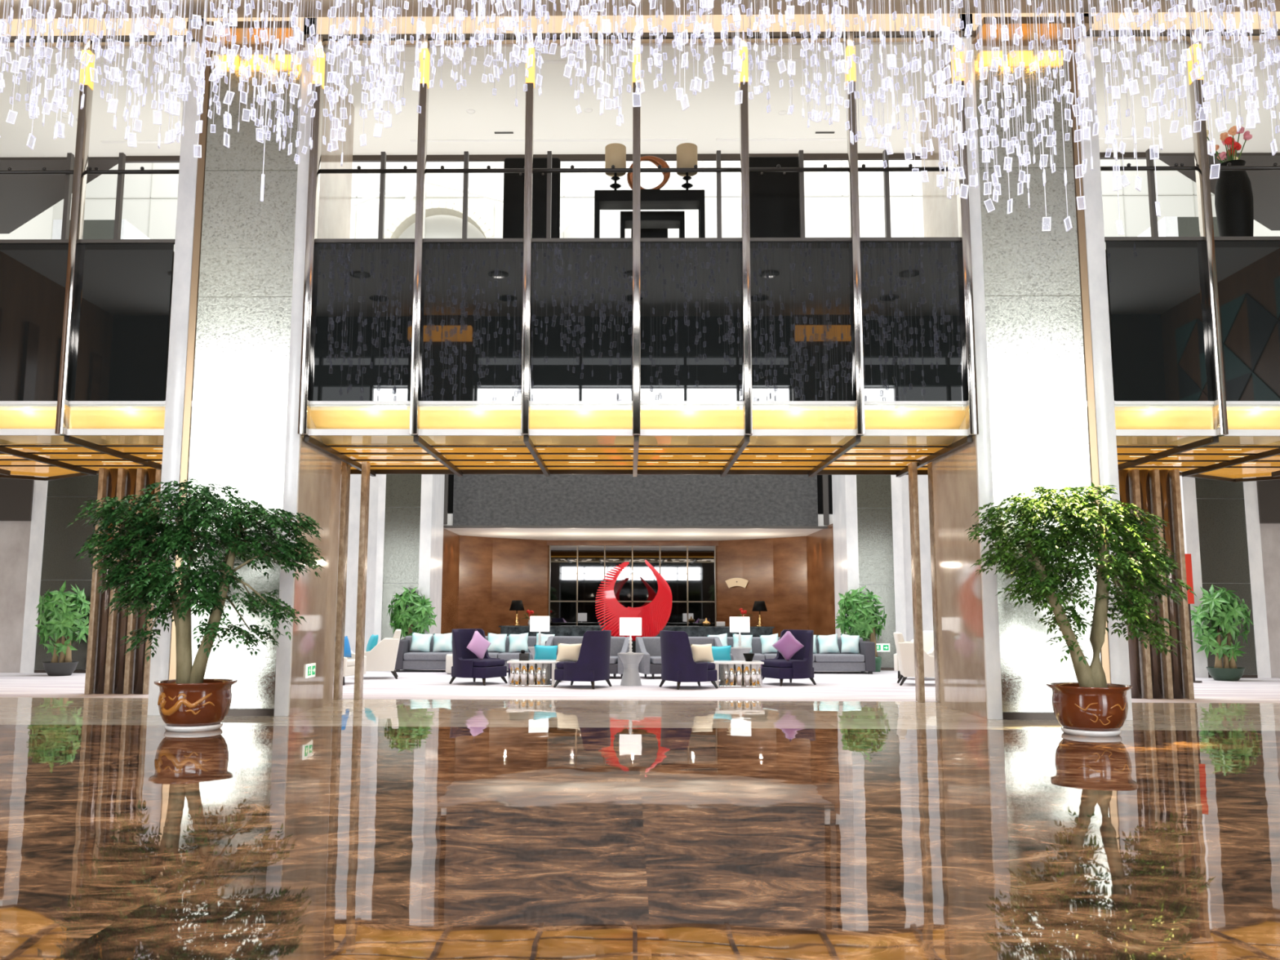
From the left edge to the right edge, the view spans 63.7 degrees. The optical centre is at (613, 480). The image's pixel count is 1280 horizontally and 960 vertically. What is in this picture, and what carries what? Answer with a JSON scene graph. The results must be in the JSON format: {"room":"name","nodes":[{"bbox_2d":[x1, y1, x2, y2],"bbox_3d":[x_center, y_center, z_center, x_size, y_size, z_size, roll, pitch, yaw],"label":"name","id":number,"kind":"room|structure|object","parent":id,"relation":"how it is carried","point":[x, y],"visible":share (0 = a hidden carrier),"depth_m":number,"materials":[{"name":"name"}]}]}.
{"room":"hotel lobby","nodes":[
{"label":"hotel lobby","id":0,"kind":"room"},
{"bbox_2d":[0,520,31,672],"bbox_3d":[-14.187,1.910,22.759,2.740,4.600,0.200,0,-7,1],"label":"wall","id":1,"kind":"structure","parent":0,"point":[15,535],"depth_m":22.58,"materials":[{"name":"white paint"}]},
{"bbox_2d":[0,156,119,233],"bbox_3d":[-12.179,-5.669,20.426,6.810,0.250,3.660,0,-7,1],"label":"ceiling","id":2,"kind":"structure","parent":0,"point":[23,197],"depth_m":19.74,"materials":[{"name":"grey paint"}]},
{"bbox_2d":[19,219,150,673],"bbox_3d":[-11.979,-0.791,23.670,1.640,10.200,1.600,0,-7,1],"label":"pillar","id":3,"kind":"structure","parent":0,"point":[53,547],"depth_m":22.60,"materials":[{"name":"white stone"}]},
{"bbox_2d":[146,17,354,715],"bbox_3d":[-5.165,-1.663,14.880,1.860,9.780,2.550,0,-7,1],"label":"pillar","id":4,"kind":"structure","parent":0,"point":[235,339],"depth_m":14.22,"materials":[{"name":"beige stone"}]},
{"bbox_2d":[0,36,175,435],"bbox_3d":[-9.791,-3.450,14.372,7.380,5.710,0.165,0,-7,1],"label":"balcony railing","id":5,"kind":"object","parent":4,"relation":"attached to","point":[83,322],"depth_m":14.22,"materials":[{"name":"black glass"}]},
{"bbox_2d":[79,49,94,89],"bbox_3d":[-7.473,-5.824,14.630,0.114,0.520,0.155,0,-7,1],"label":"lamp","id":6,"kind":"object","parent":5,"relation":"attached to","point":[88,84],"depth_m":14.57,"materials":[{"name":"yellow"}]},
{"bbox_2d":[216,54,297,70],"bbox_3d":[-5.073,-5.935,14.650,1.160,0.200,0.090,0,-7,1],"label":"lamp","id":7,"kind":"object","parent":4,"relation":"attached to","point":[237,60],"depth_m":14.61,"materials":[{"name":"yellow"}]},
{"bbox_2d":[297,32,978,435],"bbox_3d":[0.318,-3.437,14.214,9.124,5.710,0.165,0,-7,1],"label":"balcony railing","id":8,"kind":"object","parent":4,"relation":"attached to","point":[636,321],"depth_m":14.09,"materials":[{"name":"black glass"}]},
{"bbox_2d":[311,48,325,88],"bbox_3d":[-4.174,-5.820,14.578,0.124,0.520,0.155,0,-7,1],"label":"lamp","id":9,"kind":"object","parent":8,"relation":"attached to","point":[322,68],"depth_m":14.51,"materials":[{"name":"yellow glass"}]},
{"bbox_2d":[418,48,430,87],"bbox_3d":[-2.674,-5.818,14.555,0.114,0.520,0.155,0,-7,1],"label":"lamp","id":10,"kind":"object","parent":8,"relation":"attached to","point":[424,72],"depth_m":14.48,"materials":[{"name":"yellow glass"}]},
{"bbox_2d":[525,47,534,88],"bbox_3d":[-1.174,-5.816,14.532,0.114,0.520,0.155,0,-7,1],"label":"lamp","id":11,"kind":"object","parent":8,"relation":"attached to","point":[530,81],"depth_m":14.45,"materials":[{"name":"yellow glass"}]},
{"bbox_2d":[738,46,748,86],"bbox_3d":[1.825,-5.812,14.485,0.114,0.520,0.155,0,-7,1],"label":"lamp","id":12,"kind":"object","parent":8,"relation":"attached to","point":[744,48],"depth_m":14.41,"materials":[{"name":"yellow glass"}]},
{"bbox_2d":[844,45,856,85],"bbox_3d":[3.325,-5.810,14.462,0.114,0.520,0.155,0,-7,1],"label":"lamp","id":13,"kind":"object","parent":8,"relation":"attached to","point":[853,77],"depth_m":14.39,"materials":[{"name":"yellow glass"}]},
{"bbox_2d":[951,44,964,83],"bbox_3d":[4.825,-5.809,14.438,0.124,0.520,0.155,0,-7,1],"label":"lamp","id":14,"kind":"object","parent":8,"relation":"attached to","point":[961,52],"depth_m":14.37,"materials":[{"name":"yellow glass"}]},
{"bbox_2d":[0,249,1279,482],"bbox_3d":[0.351,-1.591,16.508,30.000,2.760,4.908,0,-7,1],"label":"canopy","id":15,"kind":"object","parent":4,"relation":"attached to","point":[1230,457],"visible":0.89,"depth_m":14.87,"materials":[{"name":"beige"}]},
{"bbox_2d":[0,152,178,239],"bbox_3d":[-9.395,-3.973,14.732,6.560,1.460,0.130,0,-7,1],"label":"balcony railing","id":16,"kind":"object","parent":15,"relation":"on","point":[68,172],"visible":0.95,"depth_m":14.70,"materials":[{"name":"grey metal"}]},
{"bbox_2d":[502,157,560,238],"bbox_3d":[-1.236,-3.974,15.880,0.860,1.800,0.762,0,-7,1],"label":"door","id":17,"kind":"structure","parent":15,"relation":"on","point":[513,183],"depth_m":15.55,"materials":[{"name":"black paint"}]},
{"bbox_2d":[320,149,955,238],"bbox_3d":[0.324,-3.961,14.580,9.000,1.460,0.130,0,-7,1],"label":"balcony railing","id":18,"kind":"object","parent":15,"relation":"on","point":[801,169],"visible":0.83,"depth_m":14.58,"materials":[{"name":"grey metal"}]},
{"bbox_2d":[594,189,705,238],"bbox_3d":[0.537,-3.712,15.428,1.640,1.180,0.360,0,-7,1],"label":"console table","id":19,"kind":"object","parent":15,"relation":"on","point":[677,199],"visible":0.81,"depth_m":15.32,"materials":[{"name":"black paint"}]},
{"bbox_2d":[604,142,626,190],"bbox_3d":[0.030,-4.665,15.555,0.316,0.740,0.316,0,-7,1],"label":"table lamp","id":20,"kind":"object","parent":19,"relation":"on","point":[615,153],"visible":0.84,"depth_m":15.46,"materials":[{"name":"beige fabric"}]},
{"bbox_2d":[626,155,670,190],"bbox_3d":[0.533,-4.598,15.558,0.658,0.609,0.208,0,-7,1],"label":"ring sculpture","id":21,"kind":"object","parent":19,"relation":"on","point":[656,161],"visible":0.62,"depth_m":15.52,"materials":[{"name":"brown wood"}]},
{"bbox_2d":[676,142,697,189],"bbox_3d":[1.110,-4.664,15.539,0.316,0.740,0.316,0,-7,1],"label":"table lamp","id":22,"kind":"object","parent":19,"relation":"on","point":[686,153],"visible":0.84,"depth_m":15.44,"materials":[{"name":"beige fabric"}]},
{"bbox_2d":[620,211,684,238],"bbox_3d":[0.601,-3.589,15.966,0.990,1.070,0.360,0,-7,1],"label":"console table","id":23,"kind":"object","parent":15,"relation":"on","point":[649,220],"visible":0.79,"depth_m":15.85,"materials":[{"name":"black paint"}]},
{"bbox_2d":[748,156,799,237],"bbox_3d":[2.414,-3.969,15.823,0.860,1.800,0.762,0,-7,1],"label":"door","id":24,"kind":"structure","parent":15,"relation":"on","point":[774,197],"depth_m":15.49,"materials":[{"name":"black paint"}]},
{"bbox_2d":[1100,148,1279,236],"bbox_3d":[10.043,-3.949,14.429,6.560,1.460,0.130,0,-7,1],"label":"balcony railing","id":25,"kind":"object","parent":15,"relation":"on","point":[1150,168],"visible":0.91,"depth_m":14.46,"materials":[{"name":"grey metal"}]},
{"bbox_2d":[1206,125,1253,236],"bbox_3d":[9.312,-4.221,15.540,0.569,2.273,0.595,4,-8,-30],"label":"flower vase","id":26,"kind":"object","parent":15,"relation":"on","point":[1233,195],"visible":0.84,"depth_m":15.35,"materials":[{"name":"black ceramic"}]},
{"bbox_2d":[373,474,444,644],"bbox_3d":[-5.007,-0.508,25.744,1.300,10.200,1.600,0,-7,1],"label":"pillar","id":27,"kind":"structure","parent":0,"point":[410,547],"depth_m":24.75,"materials":[{"name":"white stone"}]},
{"bbox_2d":[50,156,1216,637],"bbox_3d":[0.567,-3.356,30.200,32.000,17.000,6.300,0,-7,1],"label":"wall","id":28,"kind":"structure","parent":0,"point":[793,577],"depth_m":28.12,"materials":[{"name":"white paint"}]},
{"bbox_2d":[383,200,494,238],"bbox_3d":[-4.671,-5.540,27.597,3.800,3.850,0.630,0,-7,1],"label":"arch","id":29,"kind":"object","parent":28,"relation":"attached to","point":[407,218],"visible":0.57,"depth_m":27.55,"materials":[{"name":"beige paint"}]},
{"bbox_2d":[352,177,576,235],"bbox_3d":[-4.045,-6.905,27.845,6.085,2.710,0.180,0,-7,1],"label":"brace","id":30,"kind":"object","parent":29,"relation":"attached to","point":[571,219],"visible":0.42,"depth_m":27.91,"materials":[{"name":"white paint"}]},
{"bbox_2d":[546,540,718,626],"bbox_3d":[0.591,3.672,32.274,5.400,3.570,0.130,0,-7,1],"label":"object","id":31,"kind":"structure","parent":28,"relation":"in","point":[577,568],"depth_m":32.36,"materials":[{"name":"black glass"}]},
{"bbox_2d":[335,474,933,653],"bbox_3d":[0.641,-0.513,25.557,23.540,10.200,0.200,0,-7,1],"label":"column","id":32,"kind":"structure","parent":0,"point":[355,479],"depth_m":25.16,"materials":[{"name":"white stone"}]},
{"bbox_2d":[443,513,832,540],"bbox_3d":[0.559,1.435,30.071,10.600,0.340,5.960,0,-7,1],"label":"ceiling","id":33,"kind":"structure","parent":0,"point":[543,534],"depth_m":29.45,"materials":[{"name":"white paint"}]},
{"bbox_2d":[0,669,1279,959],"bbox_3d":[0.321,3.392,14.940,32.000,0.200,36.500,0,-7,1],"label":"floor","id":34,"kind":"structure","parent":0,"point":[117,842],"depth_m":6.70,"materials":[{"name":"brown stone"}]},
{"bbox_2d":[35,580,90,675],"bbox_3d":[-11.526,3.096,21.596,1.208,1.972,0.863,0,-7,1],"label":"tree","id":35,"kind":"object","parent":34,"relation":"on","point":[64,621],"visible":1,"depth_m":21.44,"materials":[{"name":"green plant"}]},
{"bbox_2d":[84,467,161,694],"bbox_3d":[-8.113,1.665,17.170,1.040,3.730,0.275,0,-7,1],"label":"screen","id":36,"kind":"object","parent":34,"relation":"on","point":[108,669],"visible":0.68,"depth_m":16.98,"materials":[{"name":"brown wood"}]},
{"bbox_2d":[66,478,325,732],"bbox_3d":[-4.903,1.456,12.129,2.947,2.906,1.668,0,-7,5],"label":"potted tree","id":37,"kind":"object","parent":34,"relation":"on","point":[191,702],"visible":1,"depth_m":12.02,"materials":[{"name":"green plant"}]},
{"bbox_2d":[333,461,370,699],"bbox_3d":[-4.136,1.568,16.297,0.400,3.730,0.240,0,-7,1],"label":"column","id":38,"kind":"structure","parent":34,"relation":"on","point":[366,466],"depth_m":16.23,"materials":[{"name":"brown wood"}]},
{"bbox_2d":[364,629,401,679],"bbox_3d":[-4.788,3.548,21.001,0.876,0.990,0.800,2,-7,-11],"label":"armchair","id":39,"kind":"object","parent":34,"relation":"on","point":[383,657],"visible":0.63,"depth_m":20.64,"materials":[{"name":"white fabric"}]},
{"bbox_2d":[386,586,437,639],"bbox_3d":[-4.731,3.465,24.177,1.160,1.928,0.698,0,-7,1],"label":"tree","id":40,"kind":"object","parent":34,"relation":"on","point":[404,620],"visible":0.81,"depth_m":24.07,"materials":[{"name":"green plant"}]},
{"bbox_2d":[395,635,546,671],"bbox_3d":[-3.104,3.948,23.380,3.610,0.780,0.960,0,-7,1],"label":"sofa","id":41,"kind":"object","parent":34,"relation":"on","point":[406,659],"visible":0.42,"depth_m":22.95,"materials":[{"name":"grey fabric"}]},
{"bbox_2d":[409,631,432,652],"bbox_3d":[-4.397,3.709,23.511,0.500,0.469,0.190,1,-7,-4],"label":"cushion","id":42,"kind":"object","parent":41,"relation":"on","point":[420,642],"visible":1,"depth_m":23.45,"materials":[{"name":"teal fabric"}]},
{"bbox_2d":[403,652,452,660],"bbox_3d":[-4.162,3.982,23.292,1.045,0.155,0.720,0,-7,1],"label":"seat cushion","id":43,"kind":"object","parent":41,"relation":"on","point":[406,655],"depth_m":22.94,"materials":[{"name":"grey fabric"}]},
{"bbox_2d":[432,632,452,652],"bbox_3d":[-3.897,3.709,23.503,0.480,0.446,0.190,0,-7,3],"label":"cushion","id":44,"kind":"object","parent":41,"relation":"on","point":[442,642],"visible":0.98,"depth_m":23.44,"materials":[{"name":"teal fabric"}]},
{"bbox_2d":[508,632,528,652],"bbox_3d":[-2.167,3.711,23.476,0.486,0.454,0.190,0,-7,4],"label":"cushion","id":45,"kind":"object","parent":41,"relation":"on","point":[517,642],"visible":0.98,"depth_m":23.42,"materials":[{"name":"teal fabric"}]},
{"bbox_2d":[448,628,507,685],"bbox_3d":[-2.583,3.356,19.574,0.924,1.031,0.960,-4,-8,31],"label":"chair","id":46,"kind":"object","parent":34,"relation":"on","point":[466,664],"visible":0.97,"depth_m":19.32,"materials":[{"name":"purple fabric"}]},
{"bbox_2d":[466,629,490,660],"bbox_3d":[-2.539,3.120,19.424,0.181,0.607,0.618,-7,-10,44],"label":"cushion","id":47,"kind":"object","parent":46,"relation":"on","point":[478,645],"visible":1,"depth_m":19.35,"materials":[{"name":"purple fabric"}]},
{"bbox_2d":[462,658,505,666],"bbox_3d":[-2.538,3.466,19.532,0.768,0.120,0.837,-4,-8,31],"label":"seat cushion","id":48,"kind":"object","parent":46,"relation":"on","point":[466,662],"depth_m":19.15,"materials":[{"name":"purple fabric"}]},
{"bbox_2d":[528,646,534,659],"bbox_3d":[-1.605,3.915,22.313,0.510,0.590,0.510,0,-7,1],"label":"side table","id":49,"kind":"object","parent":34,"relation":"on","point":[531,649],"visible":0.17,"depth_m":22.21,"materials":[{"name":"grey paint"}]},
{"bbox_2d":[529,616,549,645],"bbox_3d":[-1.603,3.295,22.391,0.410,0.660,0.240,0,-7,1],"label":"table lamp","id":50,"kind":"object","parent":49,"relation":"on","point":[537,624],"visible":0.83,"depth_m":22.30,"materials":[{"name":"white fabric"}]},
{"bbox_2d":[506,659,561,686],"bbox_3d":[-1.469,3.582,19.127,0.970,0.455,0.680,0,-7,1],"label":"coffee table","id":51,"kind":"object","parent":34,"relation":"on","point":[531,673],"visible":0.94,"depth_m":18.86,"materials":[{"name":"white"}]},
{"bbox_2d":[550,661,564,682],"bbox_3d":[-1.278,3.741,20.163,0.600,0.400,0.500,0,-7,1],"label":"pouffe","id":52,"kind":"object","parent":34,"relation":"on","point":[562,661],"visible":0.09,"depth_m":19.92,"materials":[{"name":"grey fabric"}]},
{"bbox_2d":[533,644,557,659],"bbox_3d":[-1.320,3.380,20.058,0.469,0.336,0.167,1,-7,-6],"label":"cushion","id":53,"kind":"object","parent":52,"relation":"on","point":[541,652],"visible":0.87,"depth_m":20.01,"materials":[{"name":"teal fabric"}]},
{"bbox_2d":[553,630,612,688],"bbox_3d":[-0.524,3.259,18.752,0.924,1.031,0.960,-3,-8,25],"label":"chair","id":54,"kind":"object","parent":34,"relation":"on","point":[593,664],"visible":1,"depth_m":18.34,"materials":[{"name":"purple fabric"}]},
{"bbox_2d":[555,643,582,662],"bbox_3d":[-0.818,3.161,18.868,0.500,0.333,0.173,-3,-8,26],"label":"cushion","id":55,"kind":"object","parent":54,"relation":"on","point":[566,652],"visible":0.96,"depth_m":18.80,"materials":[{"name":"beige fabric"}]},
{"bbox_2d":[545,635,631,679],"bbox_3d":[-0.583,3.694,21.494,1.800,0.830,0.850,-1,-7,13],"label":"sofa","id":56,"kind":"object","parent":34,"relation":"on","point":[618,644],"visible":0.34,"depth_m":21.62,"materials":[{"name":"grey fabric"}]},
{"bbox_2d":[556,655,617,663],"bbox_3d":[-0.600,3.734,21.415,1.440,0.130,0.640,-1,-7,13],"label":"seat cushion","id":57,"kind":"object","parent":56,"relation":"on","point":[613,659],"depth_m":21.00,"materials":[{"name":"grey fabric"}]},
{"bbox_2d":[617,653,644,686],"bbox_3d":[0.327,3.530,19.207,0.510,0.590,0.510,0,-7,1],"label":"side table","id":58,"kind":"object","parent":34,"relation":"on","point":[631,677],"visible":0.99,"depth_m":19.07,"materials":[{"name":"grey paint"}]},
{"bbox_2d":[619,617,641,653],"bbox_3d":[0.319,2.910,19.285,0.410,0.660,0.240,0,-7,1],"label":"table lamp","id":59,"kind":"object","parent":58,"relation":"on","point":[629,627],"visible":1,"depth_m":19.19,"materials":[{"name":"white fabric"}]},
{"bbox_2d":[595,560,672,653],"bbox_3d":[0.508,3.322,25.782,1.940,2.645,0.700,0,-7,1],"label":"sculpture","id":60,"kind":"object","parent":34,"relation":"on","point":[655,615],"visible":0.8,"depth_m":25.75,"materials":[{"name":"red paint"}]},
{"bbox_2d":[498,625,774,636],"bbox_3d":[0.633,4.541,28.661,7.600,0.945,0.680,0,-7,1],"label":"countertop","id":61,"kind":"structure","parent":34,"relation":"on","point":[558,630],"depth_m":28.41,"materials":[{"name":"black stone"}]},
{"bbox_2d":[635,636,722,679],"bbox_3d":[1.427,3.696,21.463,1.800,0.830,0.850,2,-7,-11],"label":"sofa","id":62,"kind":"object","parent":34,"relation":"on","point":[650,663],"visible":0.48,"depth_m":21.59,"materials":[{"name":"grey fabric"}]},
{"bbox_2d":[649,656,704,663],"bbox_3d":[1.442,3.737,21.384,1.440,0.130,0.640,2,-7,-11],"label":"seat cushion","id":63,"kind":"object","parent":62,"relation":"on","point":[653,660],"depth_m":20.97,"materials":[{"name":"grey fabric"}]},
{"bbox_2d":[659,630,718,689],"bbox_3d":[1.324,3.255,18.674,0.924,1.031,0.960,3,-8,-23],"label":"chair","id":64,"kind":"object","parent":34,"relation":"on","point":[678,665],"visible":1,"depth_m":18.27,"materials":[{"name":"purple fabric"}]},
{"bbox_2d":[690,644,714,662],"bbox_3d":[1.621,3.158,18.780,0.500,0.333,0.173,5,-9,-34],"label":"cushion","id":65,"kind":"object","parent":64,"relation":"on","point":[700,653],"visible":0.96,"depth_m":18.70,"materials":[{"name":"beige fabric"}]},
{"bbox_2d":[709,660,764,687],"bbox_3d":[2.270,3.587,19.069,0.970,0.455,0.680,0,-7,1],"label":"coffee table","id":66,"kind":"object","parent":34,"relation":"on","point":[733,673],"visible":0.91,"depth_m":18.80,"materials":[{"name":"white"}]},
{"bbox_2d":[730,647,751,660],"bbox_3d":[2.734,3.920,22.245,0.510,0.590,0.510,0,-7,1],"label":"side table","id":67,"kind":"object","parent":34,"relation":"on","point":[737,652],"visible":0.58,"depth_m":22.11,"materials":[{"name":"grey paint"}]},
{"bbox_2d":[729,617,750,647],"bbox_3d":[2.736,3.300,22.323,0.410,0.660,0.240,0,-7,1],"label":"table lamp","id":68,"kind":"object","parent":67,"relation":"on","point":[737,624],"visible":1,"depth_m":22.23,"materials":[{"name":"white fabric"}]},
{"bbox_2d":[760,629,816,686],"bbox_3d":[3.320,3.382,19.631,0.924,1.031,0.960,4,-8,-29],"label":"chair","id":69,"kind":"object","parent":34,"relation":"on","point":[800,665],"visible":0.9,"depth_m":19.34,"materials":[{"name":"purple fabric"}]},
{"bbox_2d":[760,659,799,667],"bbox_3d":[3.274,3.492,19.591,0.768,0.120,0.837,4,-8,-29],"label":"seat cushion","id":70,"kind":"object","parent":69,"relation":"on","point":[767,663],"depth_m":19.22,"materials":[{"name":"purple fabric"}]},
{"bbox_2d":[772,629,804,661],"bbox_3d":[3.292,3.130,19.433,0.622,0.613,0.179,-4,-8,28],"label":"cushion","id":71,"kind":"object","parent":69,"relation":"on","point":[788,645],"visible":1,"depth_m":19.37,"materials":[{"name":"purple fabric"}]},
{"bbox_2d":[727,636,875,674],"bbox_3d":[3.925,3.957,23.271,3.750,0.780,0.960,0,-7,1],"label":"sofa","id":72,"kind":"object","parent":34,"relation":"on","point":[830,661],"visible":0.43,"depth_m":22.82,"materials":[{"name":"grey fabric"}]},
{"bbox_2d":[762,653,814,661],"bbox_3d":[3.924,3.992,23.166,1.091,0.155,0.720,0,-7,1],"label":"seat cushion","id":73,"kind":"object","parent":72,"relation":"on","point":[766,655],"depth_m":22.83,"materials":[{"name":"grey fabric"}]},
{"bbox_2d":[817,633,839,653],"bbox_3d":[4.872,3.720,23.367,0.486,0.454,0.190,0,-7,4],"label":"cushion","id":74,"kind":"object","parent":72,"relation":"on","point":[827,643],"visible":0.99,"depth_m":23.31,"materials":[{"name":"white fabric"}]},
{"bbox_2d":[813,653,864,662],"bbox_3d":[5.027,3.993,23.148,1.091,0.155,0.720,0,-7,1],"label":"seat cushion","id":75,"kind":"object","parent":72,"relation":"on","point":[825,657],"depth_m":22.80,"materials":[{"name":"grey fabric"}]},
{"bbox_2d":[840,633,860,654],"bbox_3d":[5.372,3.721,23.359,0.473,0.460,0.190,1,-7,-3],"label":"cushion","id":76,"kind":"object","parent":72,"relation":"on","point":[849,643],"visible":1,"depth_m":23.30,"materials":[{"name":"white fabric"}]},
{"bbox_2d":[835,585,886,671],"bbox_3d":[5.730,3.430,23.861,1.209,1.984,0.724,0,-7,1],"label":"tree","id":77,"kind":"object","parent":34,"relation":"on","point":[862,620],"visible":0.95,"depth_m":23.75,"materials":[{"name":"green plant"}]},
{"bbox_2d":[893,631,934,685],"bbox_3d":[5.827,3.411,19.644,0.876,0.990,0.800,-1,-7,11],"label":"armchair","id":78,"kind":"object","parent":34,"relation":"on","point":[904,650],"visible":0.53,"depth_m":19.30,"materials":[{"name":"white fabric"}]},
{"bbox_2d":[893,630,933,678],"bbox_3d":[6.385,3.612,21.229,0.876,0.990,0.800,4,-8,-29],"label":"armchair","id":79,"kind":"object","parent":34,"relation":"on","point":[928,637],"visible":0.16,"depth_m":21.41,"materials":[{"name":"white fabric"}]},
{"bbox_2d":[907,462,940,702],"bbox_3d":[4.908,1.579,16.156,0.390,3.730,0.240,0,-7,1],"label":"screen","id":80,"kind":"object","parent":34,"relation":"on","point":[913,468],"visible":0.72,"depth_m":16.11,"materials":[{"name":"brown wood"}]},
{"bbox_2d":[964,482,1195,737],"bbox_3d":[5.518,1.481,12.113,2.606,2.919,1.629,3,-8,-22],"label":"potted tree","id":81,"kind":"object","parent":34,"relation":"on","point":[1088,706],"visible":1,"depth_m":11.91,"materials":[{"name":"green plant"}]},
{"bbox_2d":[1118,469,1194,699],"bbox_3d":[8.847,1.686,16.906,0.975,3.730,0.275,0,-7,1],"label":"screen","id":82,"kind":"object","parent":34,"relation":"on","point":[1157,491],"visible":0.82,"depth_m":16.78,"materials":[{"name":"brown wood"}]},
{"bbox_2d":[1184,553,1202,682],"bbox_3d":[11.532,2.759,20.643,0.320,2.550,0.320,0,-7,1],"label":"display stand","id":83,"kind":"object","parent":34,"relation":"on","point":[1188,556],"visible":0.52,"depth_m":20.64,"materials":[{"name":"red paint"}]},
{"bbox_2d":[1190,584,1253,680],"bbox_3d":[12.556,3.128,21.213,1.240,1.967,0.790,0,-7,1],"label":"tree","id":84,"kind":"object","parent":34,"relation":"on","point":[1222,609],"visible":1,"depth_m":21.07,"materials":[{"name":"green plant"}]},
{"bbox_2d":[0,40,1279,157],"bbox_3d":[0.359,-6.131,16.637,32.000,0.200,3.590,0,-7,1],"label":"ceiling","id":85,"kind":"structure","parent":0,"point":[712,114],"depth_m":16.69,"materials":[{"name":"white paint"}]},
{"bbox_2d":[0,0,1279,18],"bbox_3d":[0.258,-7.278,10.084,32.000,0.200,9.800,0,-7,1],"label":"ceiling","id":86,"kind":"structure","parent":0,"point":[669,4],"depth_m":14.44,"materials":[{"name":"beige paint"}]},
{"bbox_2d":[0,0,1279,235],"bbox_3d":[0.252,-4.607,9.900,21.000,5.832,6.700,0,-7,1],"label":"chandelier","id":87,"kind":"object","parent":86,"relation":"hanging from","point":[940,78],"visible":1,"depth_m":9.99,"materials":[{"name":"beige"}]},
{"bbox_2d":[0,205,1279,239],"bbox_3d":[0.428,-4.486,21.222,32.400,17.000,13.600,0,-7,1],"label":"wall","id":88,"kind":"structure","parent":0,"point":[39,227],"depth_m":27.30,"materials":[{"name":"grey paint"}]},
{"bbox_2d":[13,57,1248,143],"bbox_3d":[0.207,-6.043,16.532,18.300,0.022,2.640,0,-7,1],"label":"trim","id":89,"kind":"structure","parent":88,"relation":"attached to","point":[1117,58],"depth_m":15.41,"materials":[{"name":"white paint"}]},
{"bbox_2d":[0,11,1279,46],"bbox_3d":[0.330,-6.450,14.742,32.000,0.280,0.250,0,-7,1],"label":"ceiling","id":90,"kind":"structure","parent":88,"relation":"attached to","point":[410,28],"depth_m":14.64,"materials":[{"name":"beige paint"}]},
{"bbox_2d":[0,474,1279,523],"bbox_3d":[0.444,0.269,22.564,32.000,1.300,0.150,0,-7,1],"label":"trim","id":91,"kind":"structure","parent":88,"relation":"attached to","point":[15,495],"depth_m":22.64,"materials":[{"name":"grey"}]},
{"bbox_2d":[0,29,1279,42],"bbox_3d":[0.327,-6.293,14.591,32.000,0.070,0.050,0,-7,1],"label":"trim","id":92,"kind":"structure","parent":88,"relation":"attached to","point":[1255,32],"depth_m":14.57,"materials":[{"name":"grey metal"}]},
{"bbox_2d":[125,151,1155,163],"bbox_3d":[0.386,-5.759,18.394,18.400,0.100,0.070,0,-7,1],"label":"trim","id":93,"kind":"structure","parent":88,"relation":"attached to","point":[1140,155],"depth_m":18.38,"materials":[{"name":"brown metal"}]},
{"bbox_2d":[831,475,906,670],"bbox_3d":[6.242,-0.494,25.569,1.340,10.200,1.600,0,-7,1],"label":"pillar","id":94,"kind":"structure","parent":0,"point":[868,521],"depth_m":24.55,"materials":[{"name":"white stone"}]},
{"bbox_2d":[919,13,1133,719],"bbox_3d":[5.814,-1.649,14.709,1.860,9.780,2.550,0,-7,1],"label":"pillar","id":95,"kind":"structure","parent":0,"point":[1042,343],"depth_m":14.03,"materials":[{"name":"beige stone"}]},
{"bbox_2d":[978,50,1062,66],"bbox_3d":[5.726,-5.921,14.481,1.160,0.200,0.090,0,-7,1],"label":"lamp","id":96,"kind":"object","parent":95,"relation":"attached to","point":[1025,53],"depth_m":14.44,"materials":[{"name":"yellow glass"}]},
{"bbox_2d":[1104,31,1279,436],"bbox_3d":[10.427,-3.425,14.057,7.380,5.710,0.165,0,-7,1],"label":"balcony railing","id":97,"kind":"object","parent":95,"relation":"attached to","point":[1194,320],"depth_m":13.98,"materials":[{"name":"black glass"}]},
{"bbox_2d":[1186,44,1203,84],"bbox_3d":[8.125,-5.804,14.387,0.114,0.520,0.155,0,-7,1],"label":"lamp","id":98,"kind":"object","parent":97,"relation":"attached to","point":[1189,63],"depth_m":14.35,"materials":[{"name":"yellow glass"}]},
{"bbox_2d":[1137,216,1271,678],"bbox_3d":[13.177,-0.760,23.278,1.600,10.200,1.600,0,-7,1],"label":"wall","id":99,"kind":"structure","parent":0,"point":[1221,528],"depth_m":22.21,"materials":[{"name":"white paint"}]},
{"bbox_2d":[1155,152,1279,230],"bbox_3d":[13.008,-5.638,20.034,6.810,0.250,3.660,0,-7,1],"label":"ceiling","id":100,"kind":"structure","parent":0,"point":[1265,184],"depth_m":19.23,"materials":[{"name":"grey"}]},
{"bbox_2d":[1259,523,1279,677],"bbox_3d":[15.199,1.946,22.302,2.480,4.600,0.200,0,-7,1],"label":"wall","id":101,"kind":"structure","parent":0,"point":[1269,532],"depth_m":22.18,"materials":[{"name":"white paint"}]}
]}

